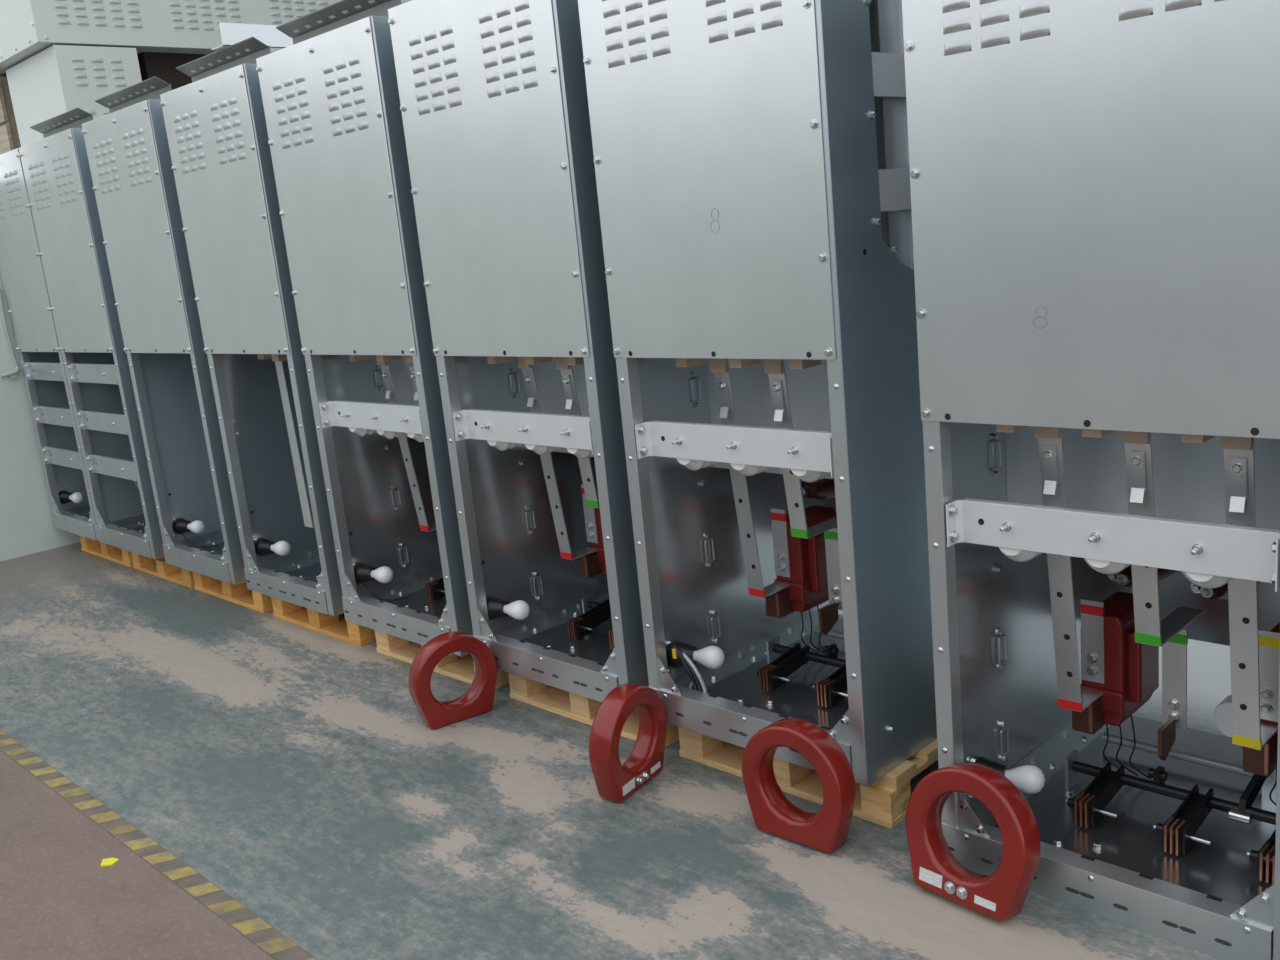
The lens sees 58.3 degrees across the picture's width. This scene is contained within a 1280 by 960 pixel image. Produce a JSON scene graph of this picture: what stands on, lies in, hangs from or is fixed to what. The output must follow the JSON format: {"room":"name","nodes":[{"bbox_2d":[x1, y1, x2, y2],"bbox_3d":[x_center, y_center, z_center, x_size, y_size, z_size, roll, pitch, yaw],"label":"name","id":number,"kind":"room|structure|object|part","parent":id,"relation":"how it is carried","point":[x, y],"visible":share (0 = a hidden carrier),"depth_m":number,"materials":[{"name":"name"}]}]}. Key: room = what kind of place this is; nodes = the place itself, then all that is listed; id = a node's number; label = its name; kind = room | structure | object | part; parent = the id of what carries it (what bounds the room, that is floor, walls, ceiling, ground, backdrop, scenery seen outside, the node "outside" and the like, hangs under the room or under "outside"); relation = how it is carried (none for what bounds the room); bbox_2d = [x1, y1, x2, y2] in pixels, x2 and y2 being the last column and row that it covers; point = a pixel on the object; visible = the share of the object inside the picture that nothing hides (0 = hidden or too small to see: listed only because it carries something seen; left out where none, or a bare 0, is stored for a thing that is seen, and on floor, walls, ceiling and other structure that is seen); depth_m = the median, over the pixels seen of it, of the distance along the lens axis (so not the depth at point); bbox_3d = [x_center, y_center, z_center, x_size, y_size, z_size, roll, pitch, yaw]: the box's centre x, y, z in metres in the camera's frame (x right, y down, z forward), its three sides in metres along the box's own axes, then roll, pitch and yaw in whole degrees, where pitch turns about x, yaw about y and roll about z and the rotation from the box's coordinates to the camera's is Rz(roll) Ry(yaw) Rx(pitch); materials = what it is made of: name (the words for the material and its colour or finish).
{"room":"switchgear factory floor","nodes":[
{"label":"switchgear factory floor","id":0,"kind":"room"},
{"bbox_2d":[0,272,80,560],"bbox_3d":[-6.939,-0.007,3.950,0.100,2.850,9.160,7,17,45],"label":"wall","id":1,"kind":"structure","parent":0,"point":[27,527],"depth_m":7.02,"materials":[{"name":"white paint"}]},
{"bbox_2d":[0,288,18,366],"bbox_3d":[-3.804,-0.910,6.902,0.018,0.486,0.034,7,17,45],"label":"trim","id":2,"kind":"structure","parent":1,"relation":"attached to","point":[1,301],"depth_m":6.89,"materials":[{"name":"grey metal"}]},
{"bbox_2d":[1,367,19,378],"bbox_3d":[-3.798,-0.644,6.925,0.045,0.065,0.113,7,17,45],"label":"pipe","id":3,"kind":"object","parent":1,"relation":"attached to","point":[11,374],"depth_m":6.92,"materials":[{"name":"grey"}]},
{"bbox_2d":[0,542,1231,959],"bbox_3d":[1.320,1.002,2.248,32.000,0.001,32.000,7,17,45],"label":"floor","id":4,"kind":"structure","parent":0,"point":[296,769],"depth_m":3.24,"materials":[{"name":"grey concrete"}]},
{"bbox_2d":[0,76,20,154],"bbox_3d":[-5.097,-1.636,9.703,1.020,3.240,0.300,7,17,45],"label":"wooden crate","id":5,"kind":"object","parent":4,"relation":"on","point":[9,136],"visible":0.06,"depth_m":9.01,"materials":[{"name":"brown wood"}]},
{"bbox_2d":[6,45,141,146],"bbox_3d":[-4.191,-2.272,8.789,1.081,1.813,0.592,7,17,45],"label":"tall cabinet","id":6,"kind":"object","parent":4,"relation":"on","point":[57,80],"visible":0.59,"depth_m":8.30,"materials":[{"name":"metal"}]},
{"bbox_2d":[79,534,133,566],"bbox_3d":[-2.861,0.302,7.090,0.760,0.134,0.900,7,17,45],"label":"pallet","id":7,"kind":"object","parent":4,"relation":"on","point":[124,557],"visible":0.06,"depth_m":6.79,"materials":[{"name":"orange wood"}]},
{"bbox_2d":[0,148,98,540],"bbox_3d":[-3.167,-0.847,6.984,0.745,2.203,0.964,7,17,45],"label":"tall cabinet","id":8,"kind":"object","parent":7,"relation":"on","point":[21,266],"visible":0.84,"depth_m":6.72,"materials":[{"name":"silver metal"}]},
{"bbox_3d":[-3.552,-1.280,6.550,0.718,1.103,0.003,7,17,45],"label":"panel","id":9,"kind":"part","parent":8,"relation":"part of","materials":[{"name":"grey metal"}]},
{"bbox_3d":[-3.719,-0.777,6.920,0.044,2.199,0.045,7,17,45],"label":"post","id":10,"kind":"part","parent":8,"relation":"part of","materials":[{"name":"grey metal"}]},
{"bbox_3d":[-3.400,-0.881,7.257,0.002,2.200,0.905,7,17,45],"label":"panel","id":11,"kind":"part","parent":8,"relation":"part of","materials":[{"name":"grey metal"}]},
{"bbox_2d":[58,490,71,503],"bbox_3d":[-3.579,0.112,7.145,0.093,0.105,0.093,7,17,45],"label":"socket","id":12,"kind":"object","parent":8,"relation":"attached to","point":[64,496],"depth_m":7.12,"materials":[{"name":"black plastic"}]},
{"bbox_3d":[-3.495,0.108,7.119,0.099,0.070,0.072,7,17,45],"label":"light bulb","id":13,"kind":"part","parent":8,"relation":"part of","materials":[{"name":"white glass"}]},
{"bbox_3d":[-3.277,0.122,7.455,0.057,0.060,0.880,7,17,45],"label":"floor rail","id":14,"kind":"part","parent":8,"relation":"part of","materials":[{"name":"grey metal"}]},
{"bbox_3d":[-2.900,-0.817,6.728,0.002,2.200,0.950,7,17,45],"label":"panel","id":15,"kind":"part","parent":8,"relation":"part of","materials":[{"name":"grey metal"}]},
{"bbox_2d":[100,858,118,866],"bbox_3d":[-1.488,1.071,3.217,0.050,0.004,0.039,-5,12,2],"label":"paper scrap","id":16,"kind":"object","parent":4,"relation":"on","point":[109,861],"visible":1,"depth_m":3.21,"materials":[{"name":"yellow paper"}]},
{"bbox_2d":[0,729,317,959],"bbox_3d":[-1.554,1.034,3.419,5.700,0.002,0.064,6,17,44],"label":"tape","id":17,"kind":"object","parent":4,"relation":"on","point":[247,923],"visible":1,"depth_m":3.19,"materials":[{"name":"yellow plastic"}]},
{"bbox_2d":[131,552,194,587],"bbox_3d":[-2.289,0.369,6.520,0.760,0.134,0.900,7,17,45],"label":"pallet","id":18,"kind":"object","parent":4,"relation":"on","point":[160,568],"visible":0.16,"depth_m":6.22,"materials":[{"name":"orange wood"}]},
{"bbox_2d":[19,108,164,558],"bbox_3d":[-2.618,-0.828,6.422,0.823,2.296,0.964,7,17,45],"label":"tall cabinet","id":19,"kind":"object","parent":18,"relation":"on","point":[56,167],"visible":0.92,"depth_m":6.07,"materials":[{"name":"silver metal"}]},
{"bbox_3d":[-3.010,-1.218,6.010,0.776,1.103,0.003,7,17,45],"label":"panel","id":20,"kind":"part","parent":19,"relation":"part of","materials":[{"name":"grey metal"}]},
{"bbox_3d":[-3.197,-0.717,6.401,0.044,2.199,0.045,7,17,45],"label":"post","id":21,"kind":"part","parent":19,"relation":"part of","materials":[{"name":"grey metal"}]},
{"bbox_3d":[-2.879,-0.821,6.738,0.002,2.200,0.905,7,17,45],"label":"panel","id":22,"kind":"part","parent":19,"relation":"part of","materials":[{"name":"grey metal"}]},
{"bbox_3d":[-2.671,-0.656,5.877,0.043,2.199,0.045,7,17,45],"label":"post","id":23,"kind":"part","parent":19,"relation":"part of","materials":[{"name":"grey metal"}]},
{"bbox_3d":[-2.338,-0.752,6.168,0.002,2.200,0.950,7,17,45],"label":"panel","id":24,"kind":"part","parent":19,"relation":"part of","materials":[{"name":"grey metal"}]},
{"bbox_3d":[-2.756,0.183,6.935,0.057,0.060,0.880,7,17,45],"label":"floor rail","id":25,"kind":"part","parent":19,"relation":"part of","materials":[{"name":"grey metal"}]},
{"bbox_3d":[-2.514,0.249,6.670,0.783,0.004,0.944,7,17,45],"label":"floor plate","id":26,"kind":"part","parent":19,"relation":"part of","materials":[{"name":"grey metal"}]},
{"bbox_2d":[137,52,207,89],"bbox_3d":[-3.027,-1.952,10.158,0.850,3.262,2.480,7,17,45],"label":"crate","id":27,"kind":"object","parent":4,"relation":"on","point":[163,66],"visible":0.07,"depth_m":8.81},
{"bbox_2d":[0,0,411,75],"bbox_3d":[-4.098,-4.197,10.009,2.981,1.373,3.412,7,17,45],"label":"cabinet","id":28,"kind":"object","parent":27,"relation":"on","point":[28,28],"visible":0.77,"depth_m":8.44,"materials":[{"name":"metal"}]},
{"bbox_2d":[192,572,272,612],"bbox_3d":[-1.729,0.434,5.962,0.752,0.134,0.900,7,17,45],"label":"pallet","id":29,"kind":"object","parent":4,"relation":"on","point":[239,594],"visible":0.11,"depth_m":5.66,"materials":[{"name":"orange wood"}]},
{"bbox_2d":[82,76,245,584],"bbox_3d":[-1.967,-0.753,5.774,0.823,2.296,0.964,7,17,45],"label":"tall cabinet","id":30,"kind":"object","parent":29,"relation":"on","point":[128,151],"visible":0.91,"depth_m":5.43,"materials":[{"name":"silver metal"}]},
{"bbox_3d":[-2.357,-1.142,5.359,0.769,1.103,0.003,7,17,45],"label":"panel","id":31,"kind":"part","parent":30,"relation":"part of","materials":[{"name":"grey metal"}]},
{"bbox_3d":[-2.542,-0.641,5.747,0.044,2.199,0.045,7,17,45],"label":"post","id":32,"kind":"part","parent":30,"relation":"part of","materials":[{"name":"grey metal"}]},
{"bbox_3d":[-2.223,-0.745,6.085,0.002,2.200,0.905,7,17,45],"label":"panel","id":33,"kind":"part","parent":30,"relation":"part of","materials":[{"name":"grey metal"}]},
{"bbox_3d":[-2.020,-0.581,5.228,0.043,2.199,0.045,7,17,45],"label":"post","id":34,"kind":"part","parent":30,"relation":"part of","materials":[{"name":"grey metal"}]},
{"bbox_3d":[-2.304,0.242,5.960,0.099,0.070,0.073,7,17,45],"label":"light bulb","id":35,"kind":"part","parent":30,"relation":"part of","materials":[{"name":"white glass"}]},
{"bbox_2d":[173,518,218,546],"bbox_3d":[-2.335,0.274,6.006,0.144,0.178,0.182,7,17,45],"label":"lamp","id":36,"kind":"object","parent":30,"relation":"on","point":[186,531],"depth_m":6.03,"materials":[{"name":"white glass"}]},
{"bbox_3d":[-1.687,-0.676,5.519,0.002,2.200,0.950,7,17,45],"label":"panel","id":37,"kind":"part","parent":30,"relation":"part of","materials":[{"name":"grey metal"}]},
{"bbox_3d":[-2.100,0.259,6.282,0.057,0.060,0.880,7,17,45],"label":"floor rail","id":38,"kind":"part","parent":30,"relation":"part of","materials":[{"name":"grey metal"}]},
{"bbox_3d":[-1.861,0.325,6.019,0.776,0.004,0.944,7,17,45],"label":"floor plate","id":39,"kind":"part","parent":30,"relation":"part of","materials":[{"name":"grey metal"}]},
{"bbox_2d":[271,597,375,645],"bbox_3d":[-1.129,0.503,5.364,0.762,0.134,0.900,7,17,45],"label":"pallet","id":40,"kind":"object","parent":4,"relation":"on","point":[337,626],"visible":0.16,"depth_m":5.05,"materials":[{"name":"orange wood"}]},
{"bbox_2d":[160,37,343,615],"bbox_3d":[-1.327,-0.679,5.136,0.808,2.296,0.964,7,17,45],"label":"tall cabinet","id":41,"kind":"object","parent":40,"relation":"on","point":[222,167],"visible":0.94,"depth_m":4.80,"materials":[{"name":"silver metal"}]},
{"bbox_3d":[-1.717,-1.068,4.721,0.754,1.103,0.003,7,17,45],"label":"panel","id":42,"kind":"part","parent":41,"relation":"part of","materials":[{"name":"grey metal"}]},
{"bbox_3d":[-1.896,-0.566,5.104,0.044,2.199,0.045,7,17,45],"label":"post","id":43,"kind":"part","parent":41,"relation":"part of","materials":[{"name":"grey metal"}]},
{"bbox_2d":[211,22,292,52],"bbox_3d":[-1.547,-1.768,4.591,0.103,0.085,0.320,7,17,45],"label":"sheet angle","id":44,"kind":"object","parent":41,"relation":"on","point":[231,33],"visible":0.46,"depth_m":4.54,"materials":[{"name":"white metal"}]},
{"bbox_2d":[254,538,274,559],"bbox_3d":[-1.746,0.318,5.339,0.093,0.105,0.093,7,17,45],"label":"socket","id":45,"kind":"object","parent":41,"relation":"attached to","point":[263,547],"depth_m":5.32,"materials":[{"name":"black plastic"}]},
{"bbox_3d":[-1.578,-0.670,5.442,0.002,2.200,0.905,7,17,45],"label":"panel","id":46,"kind":"part","parent":41,"relation":"part of","materials":[{"name":"grey metal"}]},
{"bbox_3d":[-1.663,0.314,5.313,0.099,0.070,0.073,7,17,45],"label":"light bulb","id":47,"kind":"part","parent":41,"relation":"part of","materials":[{"name":"white glass"}]},
{"bbox_3d":[-1.386,-0.507,4.596,0.043,2.199,0.045,7,17,45],"label":"post","id":48,"kind":"part","parent":41,"relation":"part of","materials":[{"name":"grey metal"}]},
{"bbox_3d":[-1.455,0.334,5.639,0.057,0.060,0.880,7,17,45],"label":"floor rail","id":49,"kind":"part","parent":41,"relation":"part of","materials":[{"name":"grey metal"}]},
{"bbox_3d":[-1.052,-0.603,4.887,0.002,2.200,0.950,7,17,45],"label":"panel","id":50,"kind":"part","parent":41,"relation":"part of","materials":[{"name":"grey metal"}]},
{"bbox_3d":[-1.221,0.399,5.381,0.761,0.004,0.944,7,17,45],"label":"floor plate","id":51,"kind":"part","parent":41,"relation":"part of","materials":[{"name":"grey metal"}]},
{"bbox_2d":[375,630,508,689],"bbox_3d":[-0.503,0.576,4.740,0.768,0.134,0.900,7,17,45],"label":"pallet","id":52,"kind":"object","parent":4,"relation":"on","point":[454,666],"visible":0.06,"depth_m":4.47,"materials":[{"name":"brown wood"}]},
{"bbox_2d":[256,0,472,656],"bbox_3d":[-0.707,-0.607,4.519,0.831,2.296,0.964,7,17,45],"label":"tall cabinet","id":53,"kind":"object","parent":52,"relation":"on","point":[331,99],"visible":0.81,"depth_m":4.18,"materials":[{"name":"silver metal"}]},
{"bbox_3d":[-1.285,-0.495,4.495,0.044,2.199,0.045,7,17,45],"label":"post","id":54,"kind":"part","parent":53,"relation":"part of","materials":[{"name":"grey metal"}]},
{"bbox_3d":[-1.098,-0.996,4.104,0.777,1.103,0.003,7,17,45],"label":"panel","id":55,"kind":"part","parent":53,"relation":"part of","materials":[{"name":"grey metal"}]},
{"bbox_3d":[-0.966,-0.600,4.832,0.002,2.200,0.905,7,17,45],"label":"panel","id":56,"kind":"part","parent":53,"relation":"part of","materials":[{"name":"grey metal"}]},
{"bbox_2d":[353,562,407,600],"bbox_3d":[-1.085,0.420,4.747,0.144,0.182,0.182,7,17,45],"label":"lamp","id":57,"kind":"object","parent":53,"relation":"on","point":[369,581],"depth_m":4.76,"materials":[{"name":"white glass"}]},
{"bbox_3d":[-1.055,0.386,4.701,0.099,0.070,0.073,7,17,45],"label":"light bulb","id":58,"kind":"part","parent":53,"relation":"part of","materials":[{"name":"white glass"}]},
{"bbox_3d":[-0.843,0.404,5.030,0.057,0.060,0.880,7,17,45],"label":"floor rail","id":59,"kind":"part","parent":53,"relation":"part of","materials":[{"name":"grey metal"}]},
{"bbox_3d":[-0.758,-0.434,3.970,0.043,2.199,0.045,7,17,45],"label":"post","id":60,"kind":"part","parent":53,"relation":"part of","materials":[{"name":"grey metal"}]},
{"bbox_3d":[-0.601,0.471,4.764,0.784,0.004,0.944,7,17,45],"label":"floor plate","id":61,"kind":"part","parent":53,"relation":"part of","materials":[{"name":"grey metal"}]},
{"bbox_3d":[-0.424,-0.530,4.261,0.002,2.200,0.950,7,17,45],"label":"panel","id":62,"kind":"part","parent":53,"relation":"part of","materials":[{"name":"grey metal"}]},
{"bbox_3d":[-0.826,0.456,4.729,0.005,0.060,0.066,7,17,45],"label":"contact plate","id":63,"kind":"part","parent":53,"relation":"part of","materials":[{"name":"black metal"}]},
{"bbox_2d":[409,631,496,728],"bbox_3d":[-0.640,0.675,3.936,0.303,0.304,0.076,-13,16,-32],"label":"transformer","id":64,"kind":"object","parent":4,"relation":"on","point":[478,699],"visible":1,"depth_m":3.90,"materials":[{"name":"red plastic"}]},
{"bbox_2d":[508,673,678,746],"bbox_3d":[0.110,0.647,4.129,0.753,0.134,0.900,7,17,45],"label":"pallet","id":65,"kind":"object","parent":4,"relation":"on","point":[576,707],"visible":0.1,"depth_m":3.92,"materials":[{"name":"brown wood"}]},
{"bbox_2d":[388,0,648,709],"bbox_3d":[-0.083,-0.534,3.896,0.826,2.296,0.964,7,17,45],"label":"tall cabinet","id":66,"kind":"object","parent":65,"relation":"on","point":[494,107],"visible":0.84,"depth_m":3.58,"materials":[{"name":"silver metal"}]},
{"bbox_3d":[-0.659,-0.423,3.871,0.044,2.199,0.045,7,17,45],"label":"post","id":67,"kind":"part","parent":66,"relation":"part of","materials":[{"name":"grey metal"}]},
{"bbox_3d":[-0.473,-0.923,3.482,0.772,1.103,0.003,7,17,45],"label":"panel","id":68,"kind":"part","parent":66,"relation":"part of","materials":[{"name":"grey metal"}]},
{"bbox_2d":[486,596,507,619],"bbox_3d":[-0.519,0.463,4.095,0.093,0.105,0.093,7,17,45],"label":"socket","id":69,"kind":"object","parent":66,"relation":"attached to","point":[496,607],"depth_m":4.07,"materials":[{"name":"black plastic"}]},
{"bbox_3d":[-0.436,0.459,4.069,0.099,0.070,0.072,7,17,45],"label":"light bulb","id":70,"kind":"part","parent":66,"relation":"part of","materials":[{"name":"white glass"}]},
{"bbox_3d":[-0.340,-0.527,4.208,0.002,2.200,0.905,7,17,45],"label":"panel","id":71,"kind":"part","parent":66,"relation":"part of","materials":[{"name":"grey metal"}]},
{"bbox_3d":[-0.217,0.477,4.406,0.057,0.060,0.880,7,17,45],"label":"floor rail","id":72,"kind":"part","parent":66,"relation":"part of","materials":[{"name":"grey metal"}]},
{"bbox_3d":[0.023,0.543,4.141,0.779,0.004,0.944,7,17,45],"label":"floor plate","id":73,"kind":"part","parent":66,"relation":"part of","materials":[{"name":"grey metal"}]},
{"bbox_3d":[-0.200,0.529,4.105,0.005,0.060,0.066,7,17,45],"label":"contact plate","id":74,"kind":"part","parent":66,"relation":"part of","materials":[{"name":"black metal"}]},
{"bbox_3d":[-0.135,-0.362,3.350,0.043,2.199,0.045,7,17,45],"label":"post","id":75,"kind":"part","parent":66,"relation":"part of","materials":[{"name":"grey metal"}]},
{"bbox_3d":[-0.163,0.497,4.172,0.041,0.071,0.190,7,17,45],"label":"earthing arm","id":76,"kind":"part","parent":66,"relation":"part of","materials":[{"name":"black metal"}]},
{"bbox_3d":[0.198,-0.458,3.641,0.002,2.200,0.950,7,17,45],"label":"panel","id":77,"kind":"part","parent":66,"relation":"part of","materials":[{"name":"grey metal"}]},
{"bbox_2d":[589,683,666,802],"bbox_3d":[-0.032,0.745,3.328,0.090,0.306,0.303,3,15,34],"label":"transformer","id":78,"kind":"object","parent":4,"relation":"on","point":[615,782],"visible":1,"depth_m":3.27,"materials":[{"name":"red plastic"}]},
{"bbox_3d":[-0.032,0.877,3.280,0.002,0.029,0.060,6,17,33],"label":"name plate","id":79,"kind":"part","parent":78,"relation":"part of","materials":[{"name":"silver metal"}]},
{"bbox_3d":[0.046,0.851,3.393,0.002,0.018,0.052,6,17,33],"label":"name plate","id":80,"kind":"part","parent":78,"relation":"part of","materials":[{"name":"silver metal"}]},
{"bbox_2d":[742,718,855,852],"bbox_3d":[0.406,0.776,2.963,0.313,0.315,0.092,5,16,42],"label":"transformer","id":81,"kind":"object","parent":4,"relation":"on","point":[826,830],"visible":1,"depth_m":2.92,"materials":[{"name":"red plastic"}]},
{"bbox_2d":[678,727,937,828],"bbox_3d":[0.698,0.715,3.544,0.758,0.134,0.900,7,17,45],"label":"pallet","id":82,"kind":"object","parent":4,"relation":"on","point":[884,802],"visible":0.15,"depth_m":3.16,"materials":[{"name":"brown wood"}]},
{"bbox_2d":[578,0,936,786],"bbox_3d":[0.533,-0.463,3.283,0.814,2.296,0.964,7,17,45],"label":"tall cabinet","id":83,"kind":"object","parent":82,"relation":"on","point":[751,160],"visible":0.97,"depth_m":2.96,"materials":[{"name":"silver metal"}]},
{"bbox_3d":[-0.039,-0.351,3.254,0.044,2.199,0.045,7,17,45],"label":"post","id":84,"kind":"part","parent":83,"relation":"part of","materials":[{"name":"grey metal"}]},
{"bbox_2d":[666,640,697,673],"bbox_3d":[0.126,0.538,3.504,0.093,0.105,0.093,7,17,45],"label":"socket","id":85,"kind":"object","parent":83,"relation":"attached to","point":[675,666],"depth_m":3.49,"materials":[{"name":"black plastic"}]},
{"bbox_3d":[0.142,-0.852,2.869,0.760,1.103,0.003,7,17,45],"label":"panel","id":86,"kind":"part","parent":83,"relation":"part of","materials":[{"name":"grey metal"}]},
{"bbox_3d":[0.210,0.535,3.478,0.099,0.070,0.072,7,17,45],"label":"light bulb","id":87,"kind":"part","parent":83,"relation":"part of","materials":[{"name":"white glass"}]},
{"bbox_3d":[0.280,-0.455,3.591,0.002,2.200,0.905,7,17,45],"label":"panel","id":88,"kind":"part","parent":83,"relation":"part of","materials":[{"name":"grey metal"}]},
{"bbox_3d":[0.403,0.549,3.788,0.057,0.060,0.880,7,17,45],"label":"floor rail","id":89,"kind":"part","parent":83,"relation":"part of","materials":[{"name":"grey metal"}]},
{"bbox_3d":[0.639,0.614,3.528,0.767,0.004,0.944,7,17,45],"label":"floor plate","id":90,"kind":"part","parent":83,"relation":"part of","materials":[{"name":"grey metal"}]},
{"bbox_3d":[0.420,0.601,3.487,0.005,0.060,0.066,7,17,45],"label":"contact plate","id":91,"kind":"part","parent":83,"relation":"part of","materials":[{"name":"black metal"}]},
{"bbox_3d":[0.457,0.569,3.554,0.041,0.071,0.190,7,17,45],"label":"earthing arm","id":92,"kind":"part","parent":83,"relation":"part of","materials":[{"name":"black metal"}]},
{"bbox_3d":[0.565,0.416,3.434,0.010,0.085,0.085,7,17,45],"label":"terminal blade","id":93,"kind":"part","parent":83,"relation":"part of","materials":[{"name":"brown metal"}]},
{"bbox_3d":[0.590,0.536,3.536,0.040,0.055,0.034,7,17,45],"label":"shaft lever","id":94,"kind":"part","parent":83,"relation":"part of","materials":[{"name":"black metal"}]},
{"bbox_3d":[0.853,-0.672,3.593,0.773,1.890,0.002,7,17,45],"label":"panel","id":95,"kind":"part","parent":83,"relation":"part of","materials":[{"name":"grey metal"}]},
{"bbox_3d":[0.572,0.618,3.336,0.005,0.060,0.066,7,17,45],"label":"contact plate","id":96,"kind":"part","parent":83,"relation":"part of","materials":[{"name":"black metal"}]},
{"bbox_3d":[0.608,0.586,3.403,0.041,0.071,0.190,7,17,45],"label":"earthing arm","id":97,"kind":"part","parent":83,"relation":"part of","materials":[{"name":"black metal"}]},
{"bbox_3d":[0.476,-0.291,2.740,0.043,2.199,0.045,7,17,45],"label":"post","id":98,"kind":"part","parent":83,"relation":"part of","materials":[{"name":"grey metal"}]},
{"bbox_3d":[0.810,-0.387,3.032,0.002,2.200,0.950,7,17,45],"label":"panel","id":99,"kind":"part","parent":83,"relation":"part of","materials":[{"name":"grey metal"}]},
{"bbox_2d":[906,763,1040,920],"bbox_3d":[0.755,0.812,2.627,0.145,0.319,0.314,-15,15,-36],"label":"transformer","id":100,"kind":"object","parent":4,"relation":"on","point":[1001,895],"visible":1,"depth_m":2.58,"materials":[{"name":"red plastic"}]},
{"bbox_3d":[0.676,0.924,2.667,0.002,0.030,0.062,-1,6,-41],"label":"name plate","id":101,"kind":"part","parent":100,"relation":"part of","materials":[{"name":"silver metal"}]},
{"bbox_3d":[0.770,0.944,2.559,0.002,0.018,0.054,-1,6,-41],"label":"name plate","id":102,"kind":"part","parent":100,"relation":"part of","materials":[{"name":"white metal"}]},
{"bbox_2d":[902,0,1279,959],"bbox_3d":[1.244,-0.250,2.616,0.826,2.296,0.964,7,17,45],"label":"tall cabinet","id":103,"kind":"object","parent":4,"relation":"on","point":[1095,184],"visible":0.88,"depth_m":2.42,"materials":[{"name":"silver metal"}]},
{"bbox_3d":[0.668,-0.138,2.591,0.044,2.199,0.045,7,17,45],"label":"post","id":104,"kind":"part","parent":103,"relation":"part of","materials":[{"name":"grey metal"}]},
{"bbox_2d":[968,756,1006,797],"bbox_3d":[0.872,0.744,2.879,0.093,0.105,0.093,7,17,45],"label":"socket","id":105,"kind":"object","parent":103,"relation":"attached to","point":[983,760],"depth_m":2.87,"materials":[{"name":"black plastic"}]},
{"bbox_3d":[0.956,0.741,2.853,0.099,0.070,0.072,7,17,45],"label":"light bulb","id":106,"kind":"part","parent":103,"relation":"part of","materials":[{"name":"white glass"}]},
{"bbox_3d":[0.987,-0.242,2.928,0.002,2.200,0.905,7,17,45],"label":"panel","id":107,"kind":"part","parent":103,"relation":"part of","materials":[{"name":"grey metal"}]},
{"bbox_3d":[1.110,0.761,3.125,0.057,0.060,0.880,7,17,45],"label":"floor rail","id":108,"kind":"part","parent":103,"relation":"part of","materials":[{"name":"grey metal"}]},
{"bbox_3d":[1.088,0.809,2.864,0.027,0.060,0.066,7,17,45],"label":"contact plate","id":109,"kind":"part","parent":103,"relation":"part of","materials":[{"name":"black metal"}]},
{"bbox_3d":[0.854,-0.639,2.201,0.772,1.103,0.003,7,17,45],"label":"panel","id":110,"kind":"part","parent":103,"relation":"part of","materials":[{"name":"grey metal"}]},
{"bbox_3d":[1.127,0.813,2.825,0.005,0.060,0.066,7,17,45],"label":"contact plate","id":111,"kind":"part","parent":103,"relation":"part of","materials":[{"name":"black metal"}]},
{"bbox_3d":[1.164,0.781,2.892,0.041,0.071,0.190,7,17,45],"label":"earthing arm","id":112,"kind":"part","parent":103,"relation":"part of","materials":[{"name":"black metal"}]},
{"bbox_3d":[1.350,0.828,2.861,0.779,0.004,0.944,7,17,45],"label":"floor plate","id":113,"kind":"part","parent":103,"relation":"part of","materials":[{"name":"grey metal"}]},
{"bbox_3d":[1.297,0.748,2.873,0.040,0.055,0.034,7,17,45],"label":"shaft lever","id":114,"kind":"part","parent":103,"relation":"part of","materials":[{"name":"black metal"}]},
{"bbox_3d":[1.240,0.826,2.713,0.027,0.060,0.066,7,17,45],"label":"contact plate","id":115,"kind":"part","parent":103,"relation":"part of","materials":[{"name":"black metal"}]},
{"bbox_3d":[1.272,0.629,2.771,0.010,0.085,0.085,7,17,45],"label":"terminal blade","id":116,"kind":"part","parent":103,"relation":"part of","materials":[{"name":"brown"}]},
{"bbox_3d":[1.279,0.831,2.673,0.005,0.060,0.066,7,17,45],"label":"contact plate","id":117,"kind":"part","parent":103,"relation":"part of","materials":[{"name":"black metal"}]},
{"bbox_3d":[1.565,-0.459,2.926,0.785,1.890,0.002,7,17,45],"label":"panel","id":118,"kind":"part","parent":103,"relation":"part of","materials":[{"name":"grey metal"}]},
{"bbox_3d":[1.316,0.799,2.740,0.041,0.071,0.190,7,17,45],"label":"earthing arm","id":119,"kind":"part","parent":103,"relation":"part of","materials":[{"name":"black metal"}]},
{"bbox_3d":[1.384,0.843,2.568,0.027,0.060,0.066,7,17,45],"label":"contact plate","id":120,"kind":"part","parent":103,"relation":"part of","materials":[{"name":"black metal"}]},
{"bbox_3d":[1.460,0.816,2.596,0.041,0.071,0.190,7,17,45],"label":"earthing arm","id":121,"kind":"part","parent":103,"relation":"part of","materials":[{"name":"black metal"}]},
{"bbox_3d":[1.192,-0.078,2.069,0.043,2.199,0.045,7,17,45],"label":"post","id":122,"kind":"part","parent":103,"relation":"part of","materials":[{"name":"grey metal"}]}
]}

